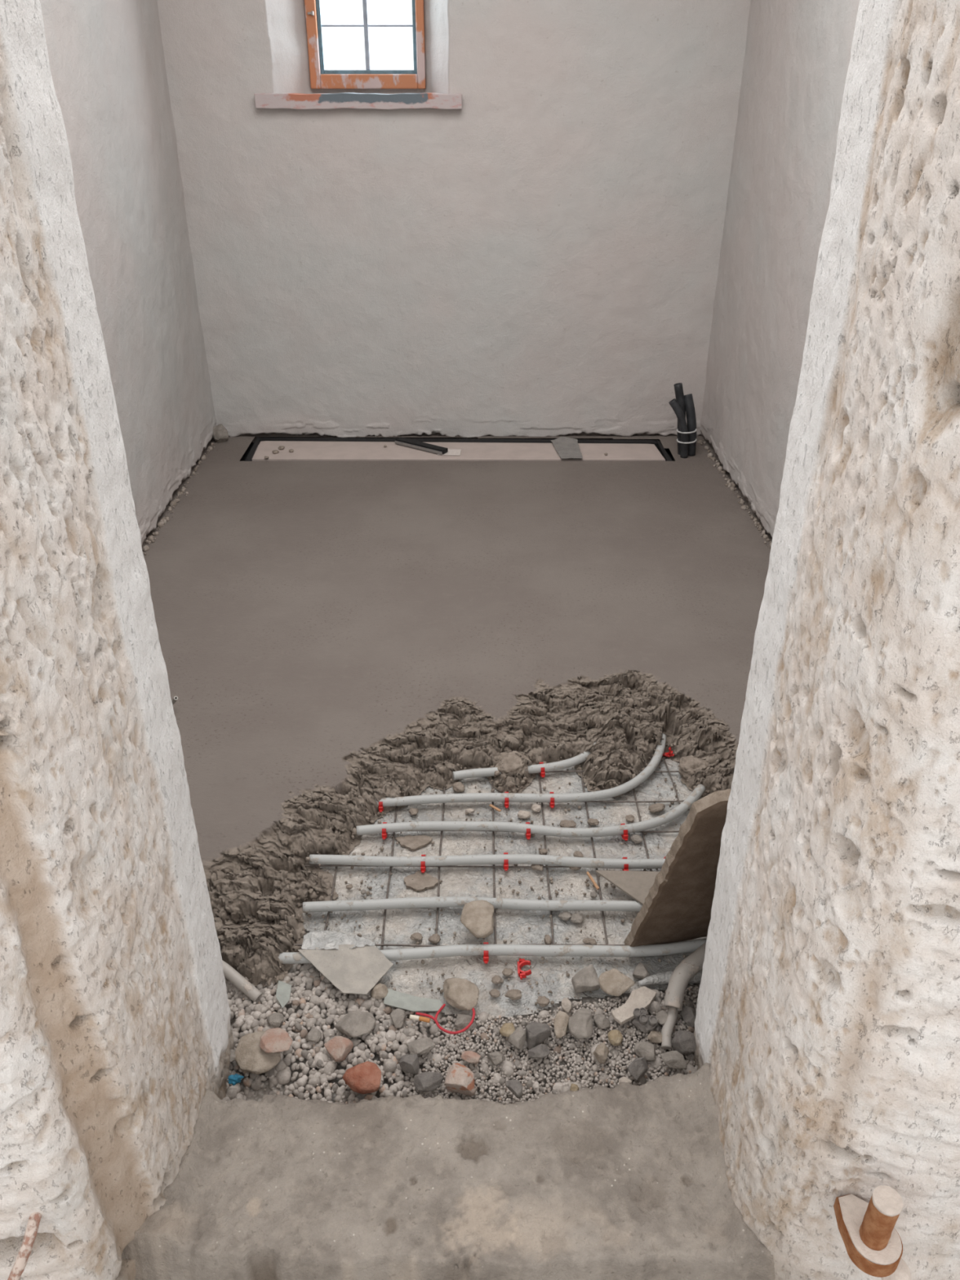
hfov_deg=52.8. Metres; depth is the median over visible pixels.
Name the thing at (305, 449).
floor recess
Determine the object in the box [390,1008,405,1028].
rock
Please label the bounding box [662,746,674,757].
clip
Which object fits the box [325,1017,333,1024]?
pebble
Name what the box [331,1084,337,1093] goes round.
pebble
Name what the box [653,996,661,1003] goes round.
pebble
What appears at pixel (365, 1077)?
rock
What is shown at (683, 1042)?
rock
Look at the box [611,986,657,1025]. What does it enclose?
flat stone
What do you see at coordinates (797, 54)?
wall
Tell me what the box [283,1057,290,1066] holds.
pebble
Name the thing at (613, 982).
rock
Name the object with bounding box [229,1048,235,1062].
rock
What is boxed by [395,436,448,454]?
bar
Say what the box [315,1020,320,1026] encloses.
pebble
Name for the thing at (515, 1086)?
rock
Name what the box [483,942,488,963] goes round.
clip
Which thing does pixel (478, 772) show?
pipe
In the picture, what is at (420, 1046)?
rock
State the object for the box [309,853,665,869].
pipe
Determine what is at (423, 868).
clip
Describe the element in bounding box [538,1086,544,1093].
pebble
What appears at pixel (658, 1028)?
pebble
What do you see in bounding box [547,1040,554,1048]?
pebble
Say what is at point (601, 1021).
rock
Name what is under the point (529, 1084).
pebble
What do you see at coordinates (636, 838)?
lump
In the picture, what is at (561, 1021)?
rock
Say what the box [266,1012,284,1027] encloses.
rock
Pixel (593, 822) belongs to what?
lump
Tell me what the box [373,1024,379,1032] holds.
pebble
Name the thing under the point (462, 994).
rock
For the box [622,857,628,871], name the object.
clip
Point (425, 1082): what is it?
rock
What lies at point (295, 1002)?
pebble
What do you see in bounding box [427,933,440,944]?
lump
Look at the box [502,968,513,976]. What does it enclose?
lump
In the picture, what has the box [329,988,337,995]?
pebble
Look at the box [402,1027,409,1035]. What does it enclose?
pebble
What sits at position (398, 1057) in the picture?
pebble
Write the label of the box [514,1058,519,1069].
pebble
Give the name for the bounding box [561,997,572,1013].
rock
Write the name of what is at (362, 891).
lump
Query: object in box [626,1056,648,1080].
rock
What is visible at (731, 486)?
rubble
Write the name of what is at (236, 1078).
scrap
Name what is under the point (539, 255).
wall
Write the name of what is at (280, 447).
lump
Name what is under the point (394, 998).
sheet
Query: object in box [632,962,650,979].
rock
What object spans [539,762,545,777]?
clip
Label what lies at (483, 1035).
pebble
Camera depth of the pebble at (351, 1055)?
1.56 m
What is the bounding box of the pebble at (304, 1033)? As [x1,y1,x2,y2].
[299,1029,307,1038]
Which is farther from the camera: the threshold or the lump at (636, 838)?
the lump at (636, 838)
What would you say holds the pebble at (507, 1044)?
on the gravel
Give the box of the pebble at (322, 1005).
[320,1001,326,1009]
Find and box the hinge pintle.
[833,1185,902,1277]
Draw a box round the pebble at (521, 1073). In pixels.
[518,1071,525,1078]
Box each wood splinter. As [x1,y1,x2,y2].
[488,804,501,811]
[586,871,599,889]
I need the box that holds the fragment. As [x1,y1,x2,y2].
[297,944,393,994]
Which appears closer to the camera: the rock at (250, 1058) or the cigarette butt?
the rock at (250, 1058)
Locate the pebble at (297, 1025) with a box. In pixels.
[294,1022,302,1031]
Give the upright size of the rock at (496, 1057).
0.017 m
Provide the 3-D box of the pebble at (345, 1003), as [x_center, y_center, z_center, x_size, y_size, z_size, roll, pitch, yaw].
[-0.230,0.625,1.657,0.010,0.014,0.012,15,35,27]
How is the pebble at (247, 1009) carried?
on the gravel
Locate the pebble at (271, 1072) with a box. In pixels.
[265,1067,274,1076]
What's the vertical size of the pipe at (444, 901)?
0.019 m
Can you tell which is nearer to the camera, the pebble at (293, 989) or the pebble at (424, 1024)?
the pebble at (424, 1024)
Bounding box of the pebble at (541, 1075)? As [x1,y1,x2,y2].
[538,1073,544,1080]
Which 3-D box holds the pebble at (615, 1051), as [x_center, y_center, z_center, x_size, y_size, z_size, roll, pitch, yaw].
[0.219,0.673,1.573,0.013,0.013,0.016,-4,30,-7]
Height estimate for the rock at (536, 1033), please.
0.037 m
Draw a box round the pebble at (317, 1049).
[314,1046,319,1053]
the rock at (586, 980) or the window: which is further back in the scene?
the window
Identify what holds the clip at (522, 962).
on the panel
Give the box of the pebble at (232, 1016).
[230,1010,234,1019]
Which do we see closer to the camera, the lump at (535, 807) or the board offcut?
the board offcut
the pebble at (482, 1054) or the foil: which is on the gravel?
the pebble at (482, 1054)
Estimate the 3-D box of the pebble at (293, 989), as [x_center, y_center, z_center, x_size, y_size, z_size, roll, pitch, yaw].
[-0.326,0.609,1.677,0.011,0.013,0.014,20,35,30]
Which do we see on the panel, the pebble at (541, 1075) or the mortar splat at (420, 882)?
the mortar splat at (420, 882)
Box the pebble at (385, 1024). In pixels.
[382,1021,389,1029]
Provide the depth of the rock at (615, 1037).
1.57 m
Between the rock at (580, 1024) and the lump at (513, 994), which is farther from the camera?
the lump at (513, 994)
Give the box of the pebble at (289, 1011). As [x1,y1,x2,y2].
[286,1008,293,1015]
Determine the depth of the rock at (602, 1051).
1.55 m
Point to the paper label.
(451, 451)
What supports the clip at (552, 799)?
attached to the pipe at (653, 764)
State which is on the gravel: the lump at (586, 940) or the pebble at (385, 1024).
the pebble at (385, 1024)
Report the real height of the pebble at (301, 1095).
0.014 m
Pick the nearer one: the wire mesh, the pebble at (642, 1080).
the pebble at (642, 1080)
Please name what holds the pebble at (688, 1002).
on the gravel
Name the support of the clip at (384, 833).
attached to the pipe at (664, 819)
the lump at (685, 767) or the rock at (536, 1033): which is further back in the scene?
the lump at (685, 767)
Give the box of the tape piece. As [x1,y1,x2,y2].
[550,436,582,458]
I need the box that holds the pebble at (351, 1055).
[346,1053,355,1062]
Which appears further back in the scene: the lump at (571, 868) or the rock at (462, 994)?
the lump at (571, 868)
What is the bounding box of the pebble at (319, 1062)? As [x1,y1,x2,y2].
[316,1059,323,1066]
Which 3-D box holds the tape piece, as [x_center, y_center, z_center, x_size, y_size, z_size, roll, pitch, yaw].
[0.354,-0.790,3.971,0.114,0.012,0.260,0,30,0]
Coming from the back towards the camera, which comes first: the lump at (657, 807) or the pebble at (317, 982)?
the lump at (657, 807)
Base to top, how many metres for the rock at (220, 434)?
0.090 m
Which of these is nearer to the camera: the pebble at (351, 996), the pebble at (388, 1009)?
the pebble at (388, 1009)
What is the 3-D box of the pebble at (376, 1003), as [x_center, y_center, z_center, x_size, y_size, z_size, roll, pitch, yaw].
[-0.176,0.625,1.652,0.011,0.017,0.015,-10,31,-17]
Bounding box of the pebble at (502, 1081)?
[498,1077,506,1085]
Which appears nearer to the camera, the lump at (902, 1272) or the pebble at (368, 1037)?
the lump at (902, 1272)
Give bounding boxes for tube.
[171,696,177,705]
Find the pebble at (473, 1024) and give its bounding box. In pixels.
[470,1022,476,1031]
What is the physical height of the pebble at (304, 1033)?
0.014 m
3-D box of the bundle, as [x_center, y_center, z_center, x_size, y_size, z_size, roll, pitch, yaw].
[0.811,-0.871,3.858,0.123,0.294,0.095,8,31,14]
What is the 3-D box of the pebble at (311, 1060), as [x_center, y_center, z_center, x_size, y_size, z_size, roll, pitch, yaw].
[-0.273,0.681,1.559,0.011,0.010,0.012,25,38,37]
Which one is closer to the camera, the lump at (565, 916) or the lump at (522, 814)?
the lump at (565, 916)
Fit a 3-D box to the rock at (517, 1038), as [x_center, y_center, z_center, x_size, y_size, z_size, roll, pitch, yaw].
[0.061,0.651,1.583,0.029,0.023,0.036,19,35,30]
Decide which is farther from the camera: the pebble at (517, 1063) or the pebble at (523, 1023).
the pebble at (523, 1023)
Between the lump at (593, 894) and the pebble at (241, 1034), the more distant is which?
the lump at (593, 894)
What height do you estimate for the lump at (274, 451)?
0.014 m
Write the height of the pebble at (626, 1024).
0.014 m
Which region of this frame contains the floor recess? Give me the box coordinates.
[245,436,671,461]
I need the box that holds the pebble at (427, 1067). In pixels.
[425,1065,431,1071]
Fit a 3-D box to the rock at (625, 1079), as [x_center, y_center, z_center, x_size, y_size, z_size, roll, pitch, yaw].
[0.224,0.682,1.494,0.020,0.010,0.014,0,30,0]
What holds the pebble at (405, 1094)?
on the gravel
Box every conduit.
[661,1005,678,1049]
[663,942,706,1010]
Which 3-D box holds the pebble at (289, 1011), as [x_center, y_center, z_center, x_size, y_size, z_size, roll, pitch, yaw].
[-0.323,0.631,1.640,0.010,0.013,0.010,11,31,18]
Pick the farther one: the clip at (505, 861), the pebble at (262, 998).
the clip at (505, 861)
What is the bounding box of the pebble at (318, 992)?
[315,989,321,996]
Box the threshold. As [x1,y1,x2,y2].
[121,1062,775,1279]
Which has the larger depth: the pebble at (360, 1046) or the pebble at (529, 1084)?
the pebble at (360, 1046)
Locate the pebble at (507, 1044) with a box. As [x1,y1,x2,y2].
[505,1039,511,1047]
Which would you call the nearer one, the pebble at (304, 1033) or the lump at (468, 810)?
the pebble at (304, 1033)
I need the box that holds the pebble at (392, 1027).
[388,1025,398,1031]
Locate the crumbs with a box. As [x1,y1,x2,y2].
[305,765,686,1012]
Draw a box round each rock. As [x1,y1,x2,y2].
[212,423,228,442]
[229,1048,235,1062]
[234,1031,280,1074]
[259,1027,292,1053]
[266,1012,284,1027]
[305,1028,321,1042]
[324,1035,353,1062]
[333,1010,376,1037]
[342,1061,381,1094]
[370,983,387,999]
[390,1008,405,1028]
[399,1053,419,1075]
[406,1036,435,1056]
[413,1071,443,1092]
[443,977,479,1010]
[444,1062,475,1096]
[454,1013,471,1032]
[459,899,494,937]
[461,1050,480,1063]
[487,1051,505,1065]
[499,1022,515,1037]
[505,1080,522,1098]
[507,1026,526,1049]
[525,1022,551,1049]
[527,1044,550,1058]
[553,1010,568,1038]
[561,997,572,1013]
[568,1008,592,1039]
[569,1083,578,1091]
[571,964,599,992]
[593,1013,610,1029]
[593,1042,609,1063]
[598,968,635,995]
[607,1029,622,1045]
[618,1076,631,1084]
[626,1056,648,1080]
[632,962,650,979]
[634,1040,655,1061]
[647,1031,662,1043]
[655,1009,668,1024]
[659,1050,687,1069]
[671,1030,696,1054]
[680,1004,696,1027]
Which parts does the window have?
sill, frame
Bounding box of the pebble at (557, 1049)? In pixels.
[553,1045,562,1053]
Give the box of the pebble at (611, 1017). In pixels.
[608,1015,614,1023]
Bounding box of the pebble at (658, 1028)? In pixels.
[655,1025,662,1031]
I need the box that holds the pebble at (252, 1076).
[249,1072,256,1079]
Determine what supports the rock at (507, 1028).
on the gravel
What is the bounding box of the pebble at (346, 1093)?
[342,1090,351,1097]
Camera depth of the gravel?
1.58 m
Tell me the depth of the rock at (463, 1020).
1.60 m
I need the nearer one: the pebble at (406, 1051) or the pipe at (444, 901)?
the pebble at (406, 1051)
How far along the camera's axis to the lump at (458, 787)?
2.15 m
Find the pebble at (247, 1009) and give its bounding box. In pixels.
[244,1006,251,1013]
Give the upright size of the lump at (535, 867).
0.013 m
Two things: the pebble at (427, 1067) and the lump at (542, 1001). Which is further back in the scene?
the lump at (542, 1001)
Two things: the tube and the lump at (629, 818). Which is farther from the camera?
the tube
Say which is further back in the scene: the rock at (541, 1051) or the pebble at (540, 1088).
the rock at (541, 1051)
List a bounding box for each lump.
[271,449,279,453]
[278,445,284,449]
[346,884,352,889]
[360,889,365,894]
[408,808,417,815]
[409,932,422,940]
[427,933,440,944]
[452,782,464,792]
[465,808,475,813]
[488,988,500,997]
[491,975,502,984]
[493,751,532,777]
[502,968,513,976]
[504,989,521,999]
[517,809,530,818]
[530,864,543,871]
[531,804,541,812]
[537,995,550,1007]
[538,848,547,854]
[543,934,551,945]
[558,911,572,920]
[559,819,576,827]
[568,866,581,870]
[570,912,584,923]
[573,850,583,857]
[582,937,596,945]
[586,817,599,826]
[590,891,596,897]
[625,814,634,822]
[630,834,643,843]
[631,1007,658,1031]
[648,803,665,813]
[678,755,709,779]
[880,1257,911,1279]
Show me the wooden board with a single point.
(677, 906)
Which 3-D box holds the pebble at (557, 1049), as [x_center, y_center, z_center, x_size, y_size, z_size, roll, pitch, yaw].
[0.127,0.671,1.581,0.014,0.012,0.012,6,30,10]
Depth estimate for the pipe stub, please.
1.66 m
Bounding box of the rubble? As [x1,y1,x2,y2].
[142,440,772,555]
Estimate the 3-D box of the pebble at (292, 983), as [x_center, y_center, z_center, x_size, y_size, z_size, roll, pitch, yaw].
[-0.332,0.603,1.690,0.011,0.015,0.015,24,37,35]
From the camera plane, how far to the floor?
2.64 m
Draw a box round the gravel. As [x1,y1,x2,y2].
[222,963,699,1104]
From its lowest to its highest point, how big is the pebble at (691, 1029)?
0.011 m
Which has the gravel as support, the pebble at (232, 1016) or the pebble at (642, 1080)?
the pebble at (232, 1016)
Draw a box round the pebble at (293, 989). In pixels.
[290,986,296,994]
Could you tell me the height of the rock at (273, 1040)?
0.014 m
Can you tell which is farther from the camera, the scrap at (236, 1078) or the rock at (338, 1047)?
the rock at (338, 1047)
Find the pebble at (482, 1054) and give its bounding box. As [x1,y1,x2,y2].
[480,1051,484,1058]
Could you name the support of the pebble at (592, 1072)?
on the gravel
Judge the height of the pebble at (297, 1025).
0.016 m
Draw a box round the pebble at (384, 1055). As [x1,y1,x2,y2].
[381,1051,388,1058]
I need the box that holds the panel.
[302,757,706,1017]
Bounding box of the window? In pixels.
[253,0,462,109]
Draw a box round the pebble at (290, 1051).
[283,1046,293,1054]
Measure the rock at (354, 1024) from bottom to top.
0.035 m
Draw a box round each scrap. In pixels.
[227,1073,244,1085]
[275,980,291,1008]
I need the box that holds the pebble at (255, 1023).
[250,1020,258,1028]
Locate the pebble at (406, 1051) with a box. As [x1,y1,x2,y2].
[403,1047,408,1053]
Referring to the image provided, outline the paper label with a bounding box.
[437,448,461,455]
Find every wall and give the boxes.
[0,0,959,1279]
[39,0,216,549]
[156,0,751,442]
[700,0,859,537]
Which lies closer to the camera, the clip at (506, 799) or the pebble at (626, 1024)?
the pebble at (626, 1024)
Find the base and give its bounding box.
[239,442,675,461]
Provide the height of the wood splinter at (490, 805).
0.003 m
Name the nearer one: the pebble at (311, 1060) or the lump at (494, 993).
the pebble at (311, 1060)
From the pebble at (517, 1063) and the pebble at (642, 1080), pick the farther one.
the pebble at (517, 1063)
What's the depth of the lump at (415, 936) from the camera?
1.77 m
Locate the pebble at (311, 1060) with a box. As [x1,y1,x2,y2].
[307,1057,314,1066]
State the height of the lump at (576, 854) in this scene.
0.011 m
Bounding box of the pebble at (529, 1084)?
[526,1080,533,1089]
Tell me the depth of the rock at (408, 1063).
1.53 m
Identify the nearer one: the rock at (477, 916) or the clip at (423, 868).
the rock at (477, 916)
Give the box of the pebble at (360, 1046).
[357,1044,365,1050]
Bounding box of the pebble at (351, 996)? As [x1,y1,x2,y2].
[348,993,355,999]
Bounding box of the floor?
[142,434,772,987]
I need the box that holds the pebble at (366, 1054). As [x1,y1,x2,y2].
[364,1052,369,1057]
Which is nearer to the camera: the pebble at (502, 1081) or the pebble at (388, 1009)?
the pebble at (502, 1081)
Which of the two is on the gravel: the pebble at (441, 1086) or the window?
the pebble at (441, 1086)
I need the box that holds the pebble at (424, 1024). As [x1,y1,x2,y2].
[422,1022,427,1027]
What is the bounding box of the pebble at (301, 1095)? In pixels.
[297,1092,304,1099]
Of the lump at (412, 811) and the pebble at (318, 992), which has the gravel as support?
the pebble at (318, 992)
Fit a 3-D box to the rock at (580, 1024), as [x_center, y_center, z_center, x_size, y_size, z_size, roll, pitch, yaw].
[0.166,0.634,1.597,0.042,0.038,0.066,0,30,0]
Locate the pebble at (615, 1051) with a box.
[609,1048,618,1057]
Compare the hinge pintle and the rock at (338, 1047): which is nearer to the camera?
the hinge pintle
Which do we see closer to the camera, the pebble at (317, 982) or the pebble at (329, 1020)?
the pebble at (329, 1020)
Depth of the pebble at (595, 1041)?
1.58 m
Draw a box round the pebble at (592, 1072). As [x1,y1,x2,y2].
[588,1070,594,1075]
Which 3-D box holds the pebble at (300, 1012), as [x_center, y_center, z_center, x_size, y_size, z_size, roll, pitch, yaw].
[-0.307,0.634,1.642,0.012,0.011,0.013,15,33,24]
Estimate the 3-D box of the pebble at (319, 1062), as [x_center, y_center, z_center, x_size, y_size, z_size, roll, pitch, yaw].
[-0.258,0.682,1.557,0.012,0.012,0.009,12,32,20]
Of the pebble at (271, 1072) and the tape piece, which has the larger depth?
the tape piece
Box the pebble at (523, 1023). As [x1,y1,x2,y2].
[519,1019,527,1026]
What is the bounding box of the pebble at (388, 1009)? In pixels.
[384,1005,391,1014]
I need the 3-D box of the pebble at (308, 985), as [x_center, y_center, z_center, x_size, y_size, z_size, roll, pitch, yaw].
[-0.299,0.606,1.690,0.012,0.014,0.014,-5,30,-9]
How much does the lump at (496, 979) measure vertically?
0.011 m
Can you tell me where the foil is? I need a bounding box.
[301,929,376,950]
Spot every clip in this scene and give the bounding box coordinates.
[378,801,383,812]
[382,822,387,839]
[420,854,426,872]
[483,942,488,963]
[503,852,508,871]
[504,791,509,808]
[517,958,531,979]
[525,822,530,839]
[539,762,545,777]
[549,791,554,808]
[620,823,628,840]
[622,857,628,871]
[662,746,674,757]
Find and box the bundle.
[668,382,697,457]
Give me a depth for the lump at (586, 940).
1.76 m
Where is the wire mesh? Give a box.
[292,743,689,950]
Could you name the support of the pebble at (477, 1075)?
on the gravel
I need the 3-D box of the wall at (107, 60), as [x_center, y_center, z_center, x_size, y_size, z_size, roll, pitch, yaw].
[-1.088,-1.143,2.273,0.046,2.560,3.002,-1,30,-2]
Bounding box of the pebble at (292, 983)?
[287,981,294,986]
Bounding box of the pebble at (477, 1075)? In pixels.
[474,1072,479,1080]
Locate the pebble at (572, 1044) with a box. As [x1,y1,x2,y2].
[569,1042,575,1049]
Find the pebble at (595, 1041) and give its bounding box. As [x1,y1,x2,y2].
[592,1039,599,1044]
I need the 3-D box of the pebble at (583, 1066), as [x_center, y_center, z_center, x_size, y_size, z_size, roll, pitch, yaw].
[0.165,0.687,1.550,0.009,0.012,0.011,-4,30,-7]
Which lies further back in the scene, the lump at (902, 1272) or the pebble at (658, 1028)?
the pebble at (658, 1028)
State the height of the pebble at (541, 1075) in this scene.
0.012 m
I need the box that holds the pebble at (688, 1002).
[684,1000,693,1007]
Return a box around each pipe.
[278,938,706,964]
[302,896,642,912]
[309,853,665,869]
[356,784,705,837]
[375,733,666,806]
[452,742,595,780]
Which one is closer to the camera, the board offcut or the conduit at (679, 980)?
the conduit at (679, 980)
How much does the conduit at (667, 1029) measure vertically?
0.031 m
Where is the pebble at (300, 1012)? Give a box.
[296,1009,302,1017]
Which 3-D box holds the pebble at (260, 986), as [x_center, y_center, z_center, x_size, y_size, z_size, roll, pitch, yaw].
[-0.384,0.607,1.685,0.011,0.015,0.013,-3,30,-5]
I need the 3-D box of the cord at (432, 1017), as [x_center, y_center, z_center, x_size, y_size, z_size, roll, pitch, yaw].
[-0.054,0.631,1.602,0.098,0.015,0.057,-7,31,-12]
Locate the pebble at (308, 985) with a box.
[305,982,311,990]
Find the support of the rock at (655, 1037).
on the gravel
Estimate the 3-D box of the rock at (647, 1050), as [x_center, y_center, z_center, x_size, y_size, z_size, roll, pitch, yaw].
[0.267,0.663,1.562,0.036,0.020,0.029,6,30,10]
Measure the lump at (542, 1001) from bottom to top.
0.013 m
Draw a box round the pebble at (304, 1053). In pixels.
[301,1049,308,1057]
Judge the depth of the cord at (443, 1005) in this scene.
1.62 m
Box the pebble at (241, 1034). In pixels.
[238,1031,245,1039]
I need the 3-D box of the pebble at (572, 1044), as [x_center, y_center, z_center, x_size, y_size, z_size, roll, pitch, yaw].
[0.151,0.666,1.585,0.012,0.012,0.009,-8,31,-14]
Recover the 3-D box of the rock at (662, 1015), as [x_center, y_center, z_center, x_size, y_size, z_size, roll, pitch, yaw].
[0.302,0.631,1.613,0.024,0.020,0.029,-19,35,-29]
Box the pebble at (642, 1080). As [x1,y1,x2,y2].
[639,1075,646,1084]
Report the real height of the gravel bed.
0.024 m
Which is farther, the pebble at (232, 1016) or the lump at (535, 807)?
the lump at (535, 807)
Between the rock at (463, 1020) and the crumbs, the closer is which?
the rock at (463, 1020)
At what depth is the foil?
1.73 m
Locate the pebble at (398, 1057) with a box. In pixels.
[395,1054,401,1060]
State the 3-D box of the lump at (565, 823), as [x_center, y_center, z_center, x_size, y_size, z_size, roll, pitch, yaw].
[0.186,0.391,2.047,0.037,0.016,0.024,0,30,0]
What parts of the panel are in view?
plastic strip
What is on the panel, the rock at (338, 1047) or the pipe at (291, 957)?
the pipe at (291, 957)
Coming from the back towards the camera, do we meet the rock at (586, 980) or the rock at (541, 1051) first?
the rock at (586, 980)
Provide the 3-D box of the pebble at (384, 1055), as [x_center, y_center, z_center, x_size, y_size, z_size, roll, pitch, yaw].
[-0.154,0.674,1.568,0.011,0.012,0.010,17,34,27]
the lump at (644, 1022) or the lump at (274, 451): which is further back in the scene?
the lump at (274, 451)
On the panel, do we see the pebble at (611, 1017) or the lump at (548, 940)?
the lump at (548, 940)
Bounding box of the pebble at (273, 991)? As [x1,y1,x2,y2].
[270,988,275,994]
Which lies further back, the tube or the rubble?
the rubble
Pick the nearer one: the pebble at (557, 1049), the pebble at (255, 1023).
the pebble at (557, 1049)
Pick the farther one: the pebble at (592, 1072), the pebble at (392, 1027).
the pebble at (392, 1027)
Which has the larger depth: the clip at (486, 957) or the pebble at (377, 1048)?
the clip at (486, 957)
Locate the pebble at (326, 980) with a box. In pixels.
[323,977,330,983]
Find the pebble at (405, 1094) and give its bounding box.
[401,1090,408,1097]
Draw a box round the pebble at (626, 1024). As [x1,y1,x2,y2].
[622,1021,629,1026]
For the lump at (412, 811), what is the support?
on the panel
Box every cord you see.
[415,1007,475,1034]
[435,1004,445,1019]
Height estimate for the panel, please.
0.034 m
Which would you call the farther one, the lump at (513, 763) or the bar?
the bar
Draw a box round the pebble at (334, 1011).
[330,1008,337,1014]
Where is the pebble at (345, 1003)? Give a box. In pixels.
[342,1000,348,1008]
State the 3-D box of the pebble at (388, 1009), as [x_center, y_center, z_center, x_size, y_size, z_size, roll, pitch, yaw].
[-0.156,0.631,1.646,0.011,0.015,0.014,22,37,33]
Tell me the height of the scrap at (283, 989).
0.009 m
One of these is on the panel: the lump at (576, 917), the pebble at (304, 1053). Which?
the lump at (576, 917)
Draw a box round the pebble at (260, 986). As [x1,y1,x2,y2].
[256,983,262,990]
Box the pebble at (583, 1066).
[581,1064,586,1071]
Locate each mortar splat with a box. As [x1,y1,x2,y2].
[395,835,432,850]
[404,870,442,891]
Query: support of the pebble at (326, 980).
on the gravel
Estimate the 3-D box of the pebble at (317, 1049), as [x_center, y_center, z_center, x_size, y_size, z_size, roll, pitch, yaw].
[-0.265,0.668,1.574,0.011,0.013,0.011,11,32,18]
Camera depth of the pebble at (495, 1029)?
1.60 m
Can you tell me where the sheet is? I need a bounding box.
[383,988,445,1012]
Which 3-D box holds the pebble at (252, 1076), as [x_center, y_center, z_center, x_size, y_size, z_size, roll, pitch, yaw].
[-0.365,0.700,1.553,0.011,0.013,0.008,11,32,18]
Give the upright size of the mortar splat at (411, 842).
0.006 m
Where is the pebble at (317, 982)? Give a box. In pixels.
[313,979,320,987]
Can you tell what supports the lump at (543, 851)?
on the panel
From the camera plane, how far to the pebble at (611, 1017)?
1.62 m
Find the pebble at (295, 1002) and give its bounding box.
[292,1000,299,1006]
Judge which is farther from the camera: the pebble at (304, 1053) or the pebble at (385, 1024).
the pebble at (385, 1024)
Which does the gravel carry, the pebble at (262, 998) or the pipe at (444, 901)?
the pebble at (262, 998)
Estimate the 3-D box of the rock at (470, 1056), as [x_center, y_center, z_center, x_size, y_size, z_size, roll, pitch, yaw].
[-0.015,0.669,1.550,0.032,0.012,0.021,0,30,0]
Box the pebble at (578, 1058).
[576,1056,582,1065]
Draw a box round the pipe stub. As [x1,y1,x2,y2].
[222,960,262,1001]
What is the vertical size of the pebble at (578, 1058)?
0.012 m
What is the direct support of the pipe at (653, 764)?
on the wire mesh
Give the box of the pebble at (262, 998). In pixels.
[259,996,266,1003]
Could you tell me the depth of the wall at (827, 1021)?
0.98 m
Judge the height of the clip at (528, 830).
0.024 m
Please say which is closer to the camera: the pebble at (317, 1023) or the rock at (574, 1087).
the rock at (574, 1087)
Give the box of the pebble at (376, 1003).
[373,1000,380,1008]
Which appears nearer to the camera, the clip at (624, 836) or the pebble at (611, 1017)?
the pebble at (611, 1017)
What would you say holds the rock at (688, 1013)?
on the gravel
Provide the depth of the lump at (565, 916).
1.82 m
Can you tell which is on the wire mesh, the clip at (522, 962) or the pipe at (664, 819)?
the pipe at (664, 819)
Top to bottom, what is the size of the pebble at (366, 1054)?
0.012 m
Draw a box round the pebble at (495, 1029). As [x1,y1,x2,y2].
[492,1026,500,1035]
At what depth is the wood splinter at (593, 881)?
1.90 m
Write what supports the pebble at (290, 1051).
on the gravel
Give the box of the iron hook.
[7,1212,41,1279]
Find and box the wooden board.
[624,788,731,946]
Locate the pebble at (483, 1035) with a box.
[480,1032,489,1041]
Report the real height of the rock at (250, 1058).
0.026 m
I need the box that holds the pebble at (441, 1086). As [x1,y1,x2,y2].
[439,1085,445,1092]
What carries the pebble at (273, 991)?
on the gravel
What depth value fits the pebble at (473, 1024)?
1.61 m
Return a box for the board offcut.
[595,870,659,904]
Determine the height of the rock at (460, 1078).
0.038 m
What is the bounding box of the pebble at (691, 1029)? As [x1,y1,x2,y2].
[687,1026,694,1032]
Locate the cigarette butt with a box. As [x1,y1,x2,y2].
[406,1013,430,1022]
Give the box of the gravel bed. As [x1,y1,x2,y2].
[230,928,700,1103]
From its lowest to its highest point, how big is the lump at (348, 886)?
0.008 m
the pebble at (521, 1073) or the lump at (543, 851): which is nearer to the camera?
the pebble at (521, 1073)
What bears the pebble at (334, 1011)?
on the gravel
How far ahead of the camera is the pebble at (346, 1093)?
1.51 m
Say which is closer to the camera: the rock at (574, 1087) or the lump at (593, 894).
the rock at (574, 1087)
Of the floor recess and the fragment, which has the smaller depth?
the fragment
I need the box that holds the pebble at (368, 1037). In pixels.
[364,1035,373,1044]
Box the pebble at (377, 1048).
[374,1045,381,1052]
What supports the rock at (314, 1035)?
on the gravel
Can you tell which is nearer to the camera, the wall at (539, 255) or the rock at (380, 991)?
the rock at (380, 991)
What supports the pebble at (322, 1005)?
on the gravel

